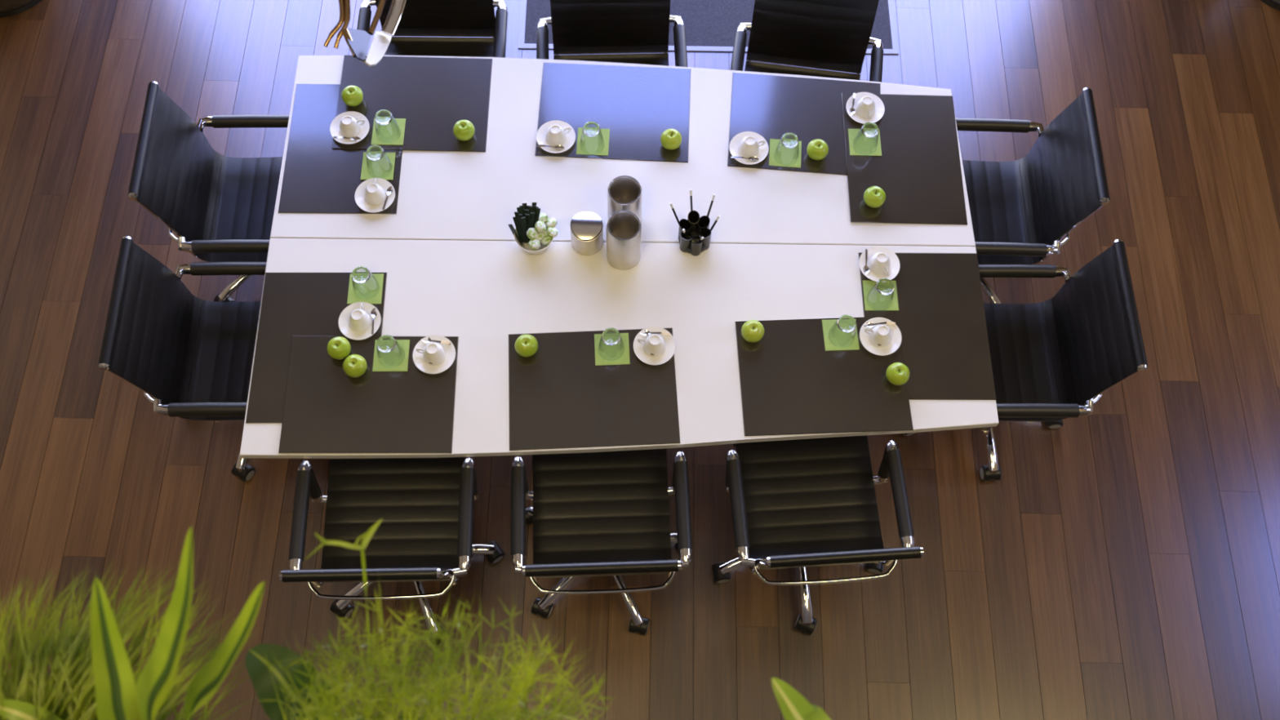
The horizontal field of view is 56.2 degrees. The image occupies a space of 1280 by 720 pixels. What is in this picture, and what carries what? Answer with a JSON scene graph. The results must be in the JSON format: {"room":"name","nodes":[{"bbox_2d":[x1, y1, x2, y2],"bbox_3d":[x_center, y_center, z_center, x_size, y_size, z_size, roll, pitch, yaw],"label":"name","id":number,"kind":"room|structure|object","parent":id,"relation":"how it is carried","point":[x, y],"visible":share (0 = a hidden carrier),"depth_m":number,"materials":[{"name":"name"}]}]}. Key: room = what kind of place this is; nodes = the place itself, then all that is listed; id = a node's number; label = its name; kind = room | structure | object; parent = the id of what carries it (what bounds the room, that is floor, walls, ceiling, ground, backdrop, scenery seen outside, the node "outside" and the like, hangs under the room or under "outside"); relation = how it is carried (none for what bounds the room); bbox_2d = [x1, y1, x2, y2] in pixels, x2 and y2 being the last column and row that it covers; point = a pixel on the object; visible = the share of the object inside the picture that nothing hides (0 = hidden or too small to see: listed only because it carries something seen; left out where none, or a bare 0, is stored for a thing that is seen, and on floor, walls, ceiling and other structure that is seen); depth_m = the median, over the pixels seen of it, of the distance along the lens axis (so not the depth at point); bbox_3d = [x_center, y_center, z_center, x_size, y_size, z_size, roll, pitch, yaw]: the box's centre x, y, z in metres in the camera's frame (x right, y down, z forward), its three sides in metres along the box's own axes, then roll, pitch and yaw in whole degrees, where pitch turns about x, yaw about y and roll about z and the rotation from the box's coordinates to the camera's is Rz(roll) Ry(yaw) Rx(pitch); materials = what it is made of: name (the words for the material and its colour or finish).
{"room":"conference room","nodes":[
{"label":"conference room","id":0,"kind":"room"},
{"bbox_2d":[0,0,1279,719],"bbox_3d":[-0.001,0.772,4.868,9.100,0.120,9.760,1,66,0],"label":"floor","id":1,"kind":"structure","parent":0,"point":[1122,562],"depth_m":4.96,"materials":[{"name":"brown"}]},
{"bbox_2d":[0,0,42,17],"bbox_3d":[-3.140,-1.971,5.774,0.544,0.360,0.544,2,66,0],"label":"round pot","id":2,"kind":"object","parent":1,"relation":"on","point":[7,7],"visible":1,"depth_m":5.82,"materials":[{"name":"black"}]},
{"bbox_2d":[97,235,266,482],"bbox_3d":[-1.554,-0.010,4.600,0.695,0.957,0.705,0,66,-1],"label":"office chair","id":3,"kind":"object","parent":1,"relation":"on","point":[193,356],"visible":0.67,"depth_m":4.48,"materials":[{"name":"black leather"}]},
{"bbox_2d":[127,80,288,302],"bbox_3d":[-1.534,-0.645,4.884,0.714,0.957,0.728,0,66,-1],"label":"office chair","id":4,"kind":"object","parent":1,"relation":"on","point":[219,207],"visible":0.59,"depth_m":4.76,"materials":[{"name":"black leather"}]},
{"bbox_2d":[278,457,504,644],"bbox_3d":[-0.872,0.594,4.343,0.687,0.957,0.712,-1,66,-1],"label":"office chair","id":5,"kind":"object","parent":1,"relation":"on","point":[425,506],"visible":0.84,"depth_m":4.37,"materials":[{"name":"black leather"}]},
{"bbox_2d":[356,0,507,57],"bbox_3d":[-0.878,-1.239,5.160,0.703,0.957,0.682,0,66,-1],"label":"office chair","id":6,"kind":"object","parent":1,"relation":"on","point":[427,28],"visible":0.25,"depth_m":5.21,"materials":[{"name":"black leather"}]},
{"bbox_2d":[511,448,692,635],"bbox_3d":[-0.122,0.571,4.366,0.697,0.957,0.722,-2,66,-2],"label":"office chair","id":7,"kind":"object","parent":1,"relation":"on","point":[603,513],"visible":0.95,"depth_m":4.39,"materials":[{"name":"black leather"}]},
{"bbox_2d":[536,0,688,66],"bbox_3d":[-0.096,-1.175,5.146,0.715,0.957,0.734,-1,66,-2],"label":"office chair","id":8,"kind":"object","parent":1,"relation":"on","point":[606,29],"visible":0.32,"depth_m":5.11,"materials":[{"name":"black leather"}]},
{"bbox_2d":[240,55,998,458],"bbox_3d":[-0.065,-0.264,4.859,2.718,0.740,1.744,2,66,0],"label":"conference table","id":9,"kind":"object","parent":1,"relation":"on","point":[784,245],"visible":0.52,"depth_m":4.51,"materials":[{"name":"laminate"}]},
{"bbox_2d":[245,272,386,422],"bbox_3d":[-1.165,-0.053,4.338,0.450,0.003,0.600,0,66,-1],"label":"desk mat","id":10,"kind":"object","parent":9,"relation":"on","point":[293,304],"visible":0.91,"depth_m":4.37,"materials":[{"name":"black leather"}]},
{"bbox_2d":[337,302,381,340],"bbox_3d":[-1.020,-0.139,4.366,0.154,0.020,0.154,2,66,0],"label":"saucer","id":11,"kind":"object","parent":10,"relation":"on","point":[344,326],"visible":0.73,"depth_m":4.36,"materials":[{"name":"white ceramic"}]},
{"bbox_2d":[348,302,371,332],"bbox_3d":[-1.016,-0.153,4.341,0.090,0.061,0.081,-41,73,-17],"label":"coffee cup","id":12,"kind":"object","parent":11,"relation":"on","point":[359,321],"visible":1,"depth_m":4.32,"materials":[{"name":"white ceramic"}]},
{"bbox_2d":[370,307,377,335],"bbox_3d":[-0.970,-0.139,4.358,0.023,0.009,0.110,-1,66,-2],"label":"teaspoon","id":13,"kind":"object","parent":11,"relation":"on","point":[373,313],"visible":1,"depth_m":4.37,"materials":[{"name":"silver metal"}]},
{"bbox_2d":[346,273,383,303],"bbox_3d":[-1.015,-0.264,4.432,0.125,0.002,0.125,0,66,-1],"label":"paper napkin","id":14,"kind":"object","parent":10,"relation":"on","point":[370,291],"visible":0.93,"depth_m":4.43,"materials":[{"name":"paper"}]},
{"bbox_2d":[351,266,379,293],"bbox_3d":[-1.010,-0.288,4.380,0.098,0.112,0.098,38,71,15],"label":"drinking glass","id":15,"kind":"object","parent":14,"relation":"on","point":[361,274],"visible":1,"depth_m":4.33,"materials":[{"name":"clear"}]},
{"bbox_2d":[277,84,402,213],"bbox_3d":[-1.153,-0.833,4.686,0.450,0.003,0.600,0,66,-1],"label":"desk mat","id":16,"kind":"object","parent":9,"relation":"on","point":[318,178],"visible":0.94,"depth_m":4.65,"materials":[{"name":"black leather"}]},
{"bbox_2d":[354,177,395,212],"bbox_3d":[-1.013,-0.626,4.583,0.154,0.020,0.154,2,66,0],"label":"saucer","id":17,"kind":"object","parent":16,"relation":"on","point":[359,197],"visible":0.72,"depth_m":4.58,"materials":[{"name":"white ceramic"}]},
{"bbox_2d":[364,177,386,205],"bbox_3d":[-1.009,-0.641,4.559,0.081,0.061,0.090,39,71,15],"label":"coffee cup","id":18,"kind":"object","parent":17,"relation":"on","point":[375,194],"visible":1,"depth_m":4.54,"materials":[{"name":"white ceramic"}]},
{"bbox_2d":[360,152,395,180],"bbox_3d":[-1.015,-0.752,4.644,0.125,0.002,0.125,0,66,-1],"label":"paper napkin","id":19,"kind":"object","parent":16,"relation":"on","point":[382,168],"visible":0.93,"depth_m":4.64,"materials":[{"name":"paper"}]},
{"bbox_2d":[365,145,391,172],"bbox_3d":[-1.006,-0.765,4.588,0.098,0.112,0.098,-32,70,-14],"label":"drinking glass","id":20,"kind":"object","parent":19,"relation":"on","point":[374,153],"visible":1,"depth_m":4.54,"materials":[{"name":"clear"}]},
{"bbox_2d":[278,335,458,453],"bbox_3d":[-0.958,0.118,4.261,0.600,0.011,0.450,0,66,-1],"label":"desk mat","id":21,"kind":"object","parent":9,"relation":"on","point":[326,410],"visible":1,"depth_m":4.24,"materials":[{"name":"black leather"}]},
{"bbox_2d":[326,336,351,359],"bbox_3d":[-1.077,-0.043,4.283,0.084,0.080,0.084,-33,71,-15],"label":"apple","id":22,"kind":"object","parent":21,"relation":"on","point":[339,348],"visible":1,"depth_m":4.26,"materials":[{"name":"green food"}]},
{"bbox_2d":[342,354,367,377],"bbox_3d":[-1.013,0.020,4.256,0.084,0.080,0.084,16,67,6],"label":"apple","id":23,"kind":"object","parent":21,"relation":"on","point":[354,365],"visible":1,"depth_m":4.23,"materials":[{"name":"green food"}]},
{"bbox_2d":[372,339,409,371],"bbox_3d":[-0.897,-0.016,4.319,0.125,0.002,0.125,0,66,-1],"label":"paper napkin","id":24,"kind":"object","parent":21,"relation":"on","point":[396,360],"visible":0.93,"depth_m":4.31,"materials":[{"name":"paper"}]},
{"bbox_2d":[376,334,404,360],"bbox_3d":[-0.895,-0.038,4.266,0.098,0.112,0.098,-24,69,-11],"label":"drinking glass","id":25,"kind":"object","parent":24,"relation":"on","point":[385,343],"visible":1,"depth_m":4.22,"materials":[{"name":"clear"}]},
{"bbox_2d":[412,334,455,373],"bbox_3d":[-0.740,-0.017,4.315,0.154,0.020,0.154,2,66,0],"label":"saucer","id":26,"kind":"object","parent":21,"relation":"on","point":[450,350],"visible":0.73,"depth_m":4.31,"materials":[{"name":"white ceramic"}]},
{"bbox_2d":[416,342,445,365],"bbox_3d":[-0.743,-0.032,4.290,0.081,0.061,0.090,-41,73,-17],"label":"coffee cup","id":27,"kind":"object","parent":26,"relation":"on","point":[433,354],"visible":1,"depth_m":4.27,"materials":[{"name":"white ceramic"}]},
{"bbox_2d":[331,55,492,151],"bbox_3d":[-0.901,-1.025,4.772,0.600,0.010,0.450,1,66,-1],"label":"desk mat","id":28,"kind":"object","parent":9,"relation":"on","point":[432,94],"visible":0.94,"depth_m":4.78,"materials":[{"name":"black leather"}]},
{"bbox_2d":[329,111,369,144],"bbox_3d":[-1.137,-0.906,4.699,0.154,0.020,0.154,2,66,0],"label":"saucer","id":29,"kind":"object","parent":28,"relation":"on","point":[335,126],"visible":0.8,"depth_m":4.70,"materials":[{"name":"white ceramic"}]},
{"bbox_2d":[339,115,364,137],"bbox_3d":[-1.132,-0.916,4.673,0.090,0.061,0.081,20,67,8],"label":"coffee cup","id":30,"kind":"object","parent":29,"relation":"on","point":[349,126],"visible":1,"depth_m":4.66,"materials":[{"name":"white ceramic"}]},
{"bbox_2d":[341,85,363,106],"bbox_3d":[-1.135,-1.044,4.727,0.084,0.080,0.084,-4,66,-3],"label":"apple","id":31,"kind":"object","parent":28,"relation":"on","point":[352,95],"visible":1,"depth_m":4.71,"materials":[{"name":"green food"}]},
{"bbox_2d":[371,118,405,145],"bbox_3d":[-0.988,-0.898,4.709,0.125,0.002,0.125,1,66,-1],"label":"paper napkin","id":32,"kind":"object","parent":28,"relation":"on","point":[390,134],"visible":0.93,"depth_m":4.71,"materials":[{"name":"paper"}]},
{"bbox_2d":[374,109,400,136],"bbox_3d":[-0.987,-0.914,4.654,0.098,0.112,0.098,10,66,3],"label":"drinking glass","id":33,"kind":"object","parent":32,"relation":"on","point":[384,117],"visible":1,"depth_m":4.61,"materials":[{"name":"clear"}]},
{"bbox_2d":[453,120,475,141],"bbox_3d":[-0.688,-0.898,4.676,0.084,0.080,0.084,-23,68,-11],"label":"apple","id":34,"kind":"object","parent":28,"relation":"on","point":[463,130],"visible":1,"depth_m":4.65,"materials":[{"name":"green food"}]},
{"bbox_2d":[513,222,554,253],"bbox_3d":[-0.395,-0.455,4.492,0.151,0.074,0.151,2,66,0],"label":"bowl","id":35,"kind":"object","parent":9,"relation":"on","point":[524,246],"visible":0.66,"depth_m":4.47,"materials":[{"name":"white ceramic"}]},
{"bbox_2d":[507,224,522,244],"bbox_3d":[-0.463,-0.466,4.461,0.010,0.095,0.065,-41,73,-17],"label":"stick","id":36,"kind":"object","parent":35,"relation":"in","point":[510,226],"visible":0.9,"depth_m":4.45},
{"bbox_2d":[512,216,524,242],"bbox_3d":[-0.452,-0.487,4.471,0.017,0.094,0.069,-23,68,-11],"label":"stick","id":37,"kind":"object","parent":35,"relation":"in","point":[515,218],"visible":1,"depth_m":4.47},
{"bbox_2d":[520,217,528,243],"bbox_3d":[-0.429,-0.484,4.464,0.017,0.103,0.053,-7,66,-4],"label":"stick","id":38,"kind":"object","parent":35,"relation":"in","point":[523,219],"visible":1,"depth_m":4.46,"materials":[{"name":"black"}]},
{"bbox_2d":[528,212,534,242],"bbox_3d":[-0.404,-0.493,4.469,0.016,0.108,0.078,10,66,4],"label":"stick","id":39,"kind":"object","parent":35,"relation":"in","point":[532,215],"visible":0.62,"depth_m":4.45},
{"bbox_2d":[528,239,540,249],"bbox_3d":[-0.391,-0.429,4.441,0.044,0.032,0.045,36,70,14],"label":"flower","id":40,"kind":"object","parent":35,"relation":"in","point":[534,244],"visible":1,"depth_m":4.43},
{"bbox_2d":[540,235,551,245],"bbox_3d":[-0.349,-0.449,4.476,0.043,0.034,0.046,31,69,12],"label":"flower","id":41,"kind":"object","parent":35,"relation":"in","point":[547,240],"visible":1,"depth_m":4.46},
{"bbox_2d":[545,217,557,227],"bbox_3d":[-0.331,-0.512,4.481,0.045,0.035,0.045,-5,66,-3],"label":"flower","id":42,"kind":"object","parent":35,"relation":"in","point":[552,222],"visible":1,"depth_m":4.47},
{"bbox_2d":[546,226,557,237],"bbox_3d":[-0.328,-0.477,4.468,0.042,0.038,0.044,-40,72,-17],"label":"flower","id":43,"kind":"object","parent":35,"relation":"in","point":[551,232],"visible":1,"depth_m":4.45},
{"label":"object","id":44,"kind":"object","parent":35,"relation":"in","visible":0},
{"bbox_2d":[534,221,546,232],"bbox_3d":[-0.370,-0.494,4.450,0.041,0.038,0.045,-3,66,-2],"label":"flower","id":45,"kind":"object","parent":44,"relation":"on","point":[540,226],"visible":1,"depth_m":4.44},
{"bbox_2d":[536,231,544,241],"bbox_3d":[-0.379,-0.462,4.466,0.046,0.034,0.044,-14,67,-7],"label":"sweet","id":46,"kind":"object","parent":44,"relation":"on","point":[540,237],"visible":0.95,"depth_m":4.45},
{"bbox_2d":[526,227,537,239],"bbox_3d":[-0.399,-0.469,4.445,0.043,0.037,0.044,-29,70,-13],"label":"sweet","id":47,"kind":"object","parent":46,"relation":"on","point":[532,233],"visible":1,"depth_m":4.43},
{"bbox_2d":[569,211,603,255],"bbox_3d":[-0.198,-0.474,4.472,0.121,0.132,0.121,2,66,0],"label":"lidded canister","id":48,"kind":"object","parent":9,"relation":"on","point":[586,227],"visible":1,"depth_m":4.42,"materials":[{"name":"metal"}]},
{"bbox_2d":[508,327,680,450],"bbox_3d":[-0.169,0.099,4.288,0.600,0.003,0.450,-2,66,-2],"label":"desk mat","id":49,"kind":"object","parent":9,"relation":"on","point":[558,397],"visible":1,"depth_m":4.27,"materials":[{"name":"black leather"}]},
{"bbox_2d":[514,333,537,357],"bbox_3d":[-0.408,-0.052,4.305,0.084,0.080,0.084,11,66,4],"label":"apple","id":50,"kind":"object","parent":49,"relation":"on","point":[526,345],"visible":1,"depth_m":4.28,"materials":[{"name":"green food"}]},
{"bbox_2d":[594,333,630,365],"bbox_3d":[-0.102,-0.040,4.348,0.125,0.002,0.125,-2,66,-2],"label":"paper napkin","id":51,"kind":"object","parent":49,"relation":"on","point":[605,354],"visible":0.93,"depth_m":4.34,"materials":[{"name":"paper"}]},
{"bbox_2d":[597,327,624,347],"bbox_3d":[-0.104,-0.064,4.296,0.098,0.112,0.098,39,71,15],"label":"drinking glass","id":52,"kind":"object","parent":51,"relation":"on","point":[610,336],"visible":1,"depth_m":4.25,"materials":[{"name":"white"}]},
{"bbox_2d":[633,326,675,364],"bbox_3d":[0.052,-0.048,4.344,0.154,0.020,0.154,2,66,0],"label":"saucer","id":53,"kind":"object","parent":49,"relation":"on","point":[670,345],"visible":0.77,"depth_m":4.34,"materials":[{"name":"white ceramic"}]},
{"bbox_2d":[637,333,665,356],"bbox_3d":[0.049,-0.058,4.318,0.090,0.061,0.081,-24,69,-11],"label":"coffee cup","id":54,"kind":"object","parent":53,"relation":"on","point":[654,345],"visible":1,"depth_m":4.30,"materials":[{"name":"white ceramic"}]},
{"bbox_2d":[534,62,690,162],"bbox_3d":[-0.102,-0.991,4.775,0.600,0.003,0.450,3,66,0],"label":"desk mat","id":55,"kind":"object","parent":9,"relation":"on","point":[637,104],"visible":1,"depth_m":4.79,"materials":[{"name":"black leather"}]},
{"bbox_2d":[536,120,575,153],"bbox_3d":[-0.330,-0.872,4.705,0.154,0.020,0.154,2,66,0],"label":"saucer","id":56,"kind":"object","parent":55,"relation":"on","point":[541,133],"visible":0.7,"depth_m":4.70,"materials":[{"name":"white ceramic"}]},
{"bbox_2d":[546,124,570,146],"bbox_3d":[-0.325,-0.883,4.679,0.090,0.061,0.081,16,67,6],"label":"coffee cup","id":57,"kind":"object","parent":56,"relation":"on","point":[555,135],"visible":1,"depth_m":4.66,"materials":[{"name":"white ceramic"}]},
{"bbox_2d":[576,127,609,155],"bbox_3d":[-0.185,-0.859,4.712,0.125,0.002,0.125,3,66,0],"label":"paper napkin","id":58,"kind":"object","parent":55,"relation":"on","point":[594,145],"visible":0.93,"depth_m":4.71,"materials":[{"name":"paper"}]},
{"bbox_2d":[579,121,604,144],"bbox_3d":[-0.187,-0.868,4.654,0.098,0.112,0.098,-30,70,-14],"label":"drinking glass","id":59,"kind":"object","parent":58,"relation":"on","point":[591,129],"visible":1,"depth_m":4.61,"materials":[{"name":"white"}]},
{"bbox_2d":[660,128,681,150],"bbox_3d":[0.122,-0.863,4.676,0.084,0.080,0.084,-19,68,-9],"label":"apple","id":60,"kind":"object","parent":55,"relation":"on","point":[670,139],"visible":1,"depth_m":4.65,"materials":[{"name":"green food"}]},
{"bbox_2d":[606,210,641,270],"bbox_3d":[-0.060,-0.440,4.408,0.127,0.226,0.127,2,66,0],"label":"steel canister","id":61,"kind":"object","parent":9,"relation":"on","point":[624,228],"visible":1,"depth_m":4.38,"materials":[{"name":"silver"}]},
{"bbox_2d":[607,175,642,220],"bbox_3d":[-0.058,-0.575,4.468,0.127,0.226,0.127,2,66,0],"label":"steel canister","id":62,"kind":"object","parent":9,"relation":"on","point":[624,192],"visible":0.77,"depth_m":4.41,"materials":[{"name":"silver"}]},
{"bbox_2d":[677,210,711,256],"bbox_3d":[0.205,-0.474,4.484,0.121,0.123,0.125,2,66,0],"label":"pencil holder","id":63,"kind":"object","parent":9,"relation":"on","point":[694,231],"visible":0.96,"depth_m":4.48,"materials":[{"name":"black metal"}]},
{"bbox_2d":[727,72,880,175],"bbox_3d":[0.657,-0.939,4.765,0.600,0.003,0.450,5,66,1],"label":"desk mat","id":64,"kind":"object","parent":9,"relation":"on","point":[768,106],"visible":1,"depth_m":4.79,"materials":[{"name":"black leather"}]},
{"bbox_2d":[728,131,768,164],"bbox_3d":[0.426,-0.827,4.698,0.154,0.020,0.154,2,66,0],"label":"saucer","id":65,"kind":"object","parent":64,"relation":"on","point":[736,140],"visible":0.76,"depth_m":4.70,"materials":[{"name":"white ceramic"}]},
{"bbox_2d":[738,136,764,158],"bbox_3d":[0.430,-0.842,4.674,0.081,0.061,0.090,36,70,14],"label":"coffee cup","id":66,"kind":"object","parent":65,"relation":"on","point":[748,147],"visible":1,"depth_m":4.66,"materials":[{"name":"white ceramic"}]},
{"bbox_2d":[768,138,801,168],"bbox_3d":[0.571,-0.812,4.704,0.125,0.002,0.125,5,66,1],"label":"paper napkin","id":67,"kind":"object","parent":64,"relation":"on","point":[784,156],"visible":0.93,"depth_m":4.70,"materials":[{"name":"paper"}]},
{"bbox_2d":[774,133,799,157],"bbox_3d":[0.575,-0.824,4.647,0.098,0.112,0.098,-2,66,-2],"label":"drinking glass","id":68,"kind":"object","parent":67,"relation":"on","point":[789,140],"visible":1,"depth_m":4.60,"materials":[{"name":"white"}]},
{"bbox_2d":[806,138,828,159],"bbox_3d":[0.692,-0.820,4.667,0.084,0.080,0.084,-14,67,-7],"label":"apple","id":69,"kind":"object","parent":64,"relation":"on","point":[816,149],"visible":1,"depth_m":4.64,"materials":[{"name":"green food"}]},
{"bbox_2d":[734,315,913,435],"bbox_3d":[0.658,0.053,4.320,0.600,0.008,0.450,-2,66,-2],"label":"desk mat","id":70,"kind":"object","parent":9,"relation":"on","point":[790,384],"visible":0.94,"depth_m":4.30,"materials":[{"name":"black leather"}]},
{"bbox_2d":[741,320,764,342],"bbox_3d":[0.409,-0.105,4.342,0.084,0.080,0.084,-35,71,-15],"label":"apple","id":71,"kind":"object","parent":70,"relation":"on","point":[752,331],"visible":1,"depth_m":4.32,"materials":[{"name":"green food"}]},
{"bbox_2d":[822,319,859,351],"bbox_3d":[0.734,-0.093,4.382,0.125,0.002,0.125,-2,66,-2],"label":"paper napkin","id":72,"kind":"object","parent":70,"relation":"on","point":[836,339],"visible":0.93,"depth_m":4.38,"materials":[{"name":"paper"}]},
{"bbox_2d":[829,315,856,341],"bbox_3d":[0.738,-0.111,4.328,0.098,0.112,0.098,-14,67,-7],"label":"drinking glass","id":73,"kind":"object","parent":72,"relation":"on","point":[846,323],"visible":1,"depth_m":4.28,"materials":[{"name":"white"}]},
{"bbox_2d":[859,317,902,355],"bbox_3d":[0.876,-0.083,4.369,0.154,0.020,0.154,2,66,0],"label":"saucer","id":74,"kind":"object","parent":70,"relation":"on","point":[896,337],"visible":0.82,"depth_m":4.36,"materials":[{"name":"white ceramic"}]},
{"bbox_2d":[864,324,891,347],"bbox_3d":[0.874,-0.098,4.345,0.081,0.061,0.090,-31,70,-14],"label":"coffee cup","id":75,"kind":"object","parent":74,"relation":"on","point":[880,336],"visible":1,"depth_m":4.33,"materials":[{"name":"white ceramic"}]},
{"bbox_2d":[885,362,910,385],"bbox_3d":[0.921,0.049,4.278,0.084,0.080,0.084,19,67,7],"label":"apple","id":76,"kind":"object","parent":70,"relation":"on","point":[897,373],"visible":1,"depth_m":4.25,"materials":[{"name":"green food"}]},
{"bbox_2d":[841,93,967,225],"bbox_3d":[1.033,-0.796,4.705,0.450,0.008,0.600,1,66,-1],"label":"desk mat","id":77,"kind":"object","parent":9,"relation":"on","point":[918,171],"visible":0.88,"depth_m":4.69,"materials":[{"name":"black leather"}]},
{"bbox_2d":[848,128,881,155],"bbox_3d":[0.887,-0.859,4.725,0.125,0.002,0.125,1,66,-1],"label":"paper napkin","id":78,"kind":"object","parent":77,"relation":"on","point":[863,145],"visible":0.93,"depth_m":4.72,"materials":[{"name":"paper"}]},
{"bbox_2d":[853,122,878,149],"bbox_3d":[0.887,-0.869,4.667,0.098,0.112,0.098,3,66,0],"label":"drinking glass","id":79,"kind":"object","parent":78,"relation":"on","point":[868,129],"visible":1,"depth_m":4.62,"materials":[{"name":"clear"}]},
{"bbox_2d":[845,92,884,124],"bbox_3d":[0.897,-1.000,4.779,0.154,0.020,0.154,2,66,0],"label":"saucer","id":80,"kind":"object","parent":77,"relation":"on","point":[879,106],"visible":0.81,"depth_m":4.78,"materials":[{"name":"white ceramic"}]},
{"bbox_2d":[854,96,875,119],"bbox_3d":[0.895,-1.008,4.751,0.081,0.061,0.090,24,68,9],"label":"coffee cup","id":81,"kind":"object","parent":80,"relation":"on","point":[864,107],"visible":1,"depth_m":4.74,"materials":[{"name":"white ceramic"}]},
{"bbox_2d":[863,186,885,208],"bbox_3d":[0.897,-0.624,4.578,0.084,0.080,0.084,11,66,4],"label":"apple","id":82,"kind":"object","parent":77,"relation":"on","point":[874,197],"visible":1,"depth_m":4.55,"materials":[{"name":"green food"}]},
{"bbox_2d":[857,252,996,399],"bbox_3d":[1.052,-0.132,4.412,0.450,0.003,0.600,0,66,-1],"label":"desk mat","id":83,"kind":"object","parent":9,"relation":"on","point":[940,314],"visible":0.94,"depth_m":4.41,"materials":[{"name":"black leather"}]},
{"bbox_2d":[858,245,900,281],"bbox_3d":[0.897,-0.356,4.497,0.154,0.020,0.154,2,66,0],"label":"saucer","id":84,"kind":"object","parent":83,"relation":"on","point":[895,265],"visible":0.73,"depth_m":4.50,"materials":[{"name":"white ceramic"}]},
{"bbox_2d":[862,248,869,274],"bbox_3d":[0.848,-0.369,4.492,0.023,0.009,0.110,5,66,1],"label":"teaspoon","id":85,"kind":"object","parent":84,"relation":"on","point":[865,268],"visible":1,"depth_m":4.48,"materials":[{"name":"silver metal"}]},
{"bbox_2d":[868,252,890,275],"bbox_3d":[0.896,-0.364,4.469,0.081,0.061,0.090,15,67,6],"label":"coffee cup","id":86,"kind":"object","parent":84,"relation":"on","point":[879,263],"visible":1,"depth_m":4.45,"materials":[{"name":"white ceramic"}]},
{"bbox_2d":[862,280,898,310],"bbox_3d":[0.894,-0.240,4.455,0.125,0.002,0.125,0,66,-1],"label":"paper napkin","id":87,"kind":"object","parent":83,"relation":"on","point":[873,300],"visible":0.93,"depth_m":4.45,"materials":[{"name":"paper"}]},
{"bbox_2d":[866,278,894,305],"bbox_3d":[0.889,-0.247,4.395,0.098,0.112,0.098,18,67,7],"label":"drinking glass","id":88,"kind":"object","parent":87,"relation":"on","point":[885,286],"visible":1,"depth_m":4.35,"materials":[{"name":"clear"}]},
{"bbox_2d":[518,0,898,54],"bbox_3d":[0.338,-2.047,6.063,1.850,0.006,1.200,1,66,-1],"label":"entrance mat","id":89,"kind":"object","parent":1,"relation":"on","point":[710,25],"visible":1,"depth_m":5.89,"materials":[{"name":"fabric"}]},
{"bbox_2d":[730,0,883,82],"bbox_3d":[0.677,-1.107,5.129,0.695,0.957,0.701,7,66,2],"label":"office chair","id":90,"kind":"object","parent":1,"relation":"on","point":[834,35],"visible":0.46,"depth_m":5.06,"materials":[{"name":"black leather"}]},
{"bbox_2d":[711,435,924,635],"bbox_3d":[0.635,0.567,4.381,0.697,0.957,0.702,-3,66,-2],"label":"office chair","id":91,"kind":"object","parent":1,"relation":"on","point":[802,504],"visible":0.92,"depth_m":4.42,"materials":[{"name":"black leather"}]},
{"bbox_2d":[902,239,1147,481],"bbox_3d":[1.431,0.007,4.645,0.702,0.957,0.685,0,66,-1],"label":"office chair","id":92,"kind":"object","parent":1,"relation":"on","point":[1051,358],"visible":0.71,"depth_m":4.55,"materials":[{"name":"black leather"}]},
{"bbox_2d":[955,87,1110,303],"bbox_3d":[1.423,-0.648,4.937,0.729,0.957,0.709,1,66,0],"label":"office chair","id":93,"kind":"object","parent":1,"relation":"on","point":[1021,211],"visible":0.59,"depth_m":4.81,"materials":[{"name":"black leather"}]},
{"bbox_2d":[1260,0,1279,10],"bbox_3d":[3.281,-2.006,5.880,0.470,0.400,0.470,2,66,0],"label":"round pot","id":94,"kind":"object","parent":1,"relation":"on","point":[1275,4],"visible":1,"depth_m":5.97,"materials":[{"name":"black"}]},
{"bbox_3d":[0.093,-1.462,-1.071,9.100,0.150,9.000,1,66,0],"label":"ceiling","id":95,"kind":"structure","parent":0,"visible":0},
{"bbox_2d":[323,0,406,66],"bbox_3d":[-0.586,-1.509,1.047,0.173,3.702,0.372,7,66,2],"label":"hanging lamp","id":96,"kind":"object","parent":95,"relation":"hanging from","point":[357,41],"visible":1,"depth_m":2.67,"materials":[{"name":"silver metal"}]},
{"bbox_3d":[-0.046,3.848,0.034,8.700,6.200,0.200,1,66,0],"label":"wall","id":97,"kind":"structure","parent":0,"visible":0},
{"bbox_3d":[-0.010,2.186,0.854,8.700,0.200,3.505,1,66,0],"label":"trim","id":98,"kind":"structure","parent":97,"relation":"attached to","visible":0},
{"bbox_3d":[-0.075,0.623,1.303,1.240,0.250,0.200,2,66,0],"label":"trough","id":99,"kind":"object","parent":98,"relation":"on","visible":0},
{"bbox_2d":[0,560,262,719],"bbox_3d":[-0.544,0.373,1.181,0.354,0.191,0.366,2,66,0],"label":"ornamental grass","id":100,"kind":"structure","parent":99,"relation":"on","point":[73,705],"depth_m":1.16,"materials":[{"name":"plant"}]},
{"bbox_2d":[0,526,264,719],"bbox_3d":[-0.438,0.336,1.069,0.313,0.440,0.188,-17,67,-9],"label":"leaf plant","id":101,"kind":"object","parent":99,"relation":"in","point":[117,697],"visible":1,"depth_m":0.99,"materials":[{"name":"plant"}]},
{"bbox_2d":[244,643,338,719],"bbox_3d":[-0.340,0.389,1.188,0.082,0.176,0.182,2,66,0],"label":"leaf","id":102,"kind":"object","parent":99,"relation":"in","point":[257,668],"visible":0.77,"depth_m":1.15,"materials":[{"name":"plant"}]},
{"bbox_2d":[256,518,615,719],"bbox_3d":[-0.201,0.380,1.123,0.401,0.303,0.365,13,66,5],"label":"fern","id":103,"kind":"object","parent":99,"relation":"on","point":[367,713],"visible":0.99,"depth_m":1.11,"materials":[{"name":"green plant"}]},
{"bbox_2d":[771,677,831,719],"bbox_3d":[0.156,0.415,1.195,0.066,0.157,0.166,2,66,0],"label":"leaf plant","id":104,"kind":"object","parent":99,"relation":"on","point":[793,705],"visible":1,"depth_m":1.16,"materials":[{"name":"plant"}]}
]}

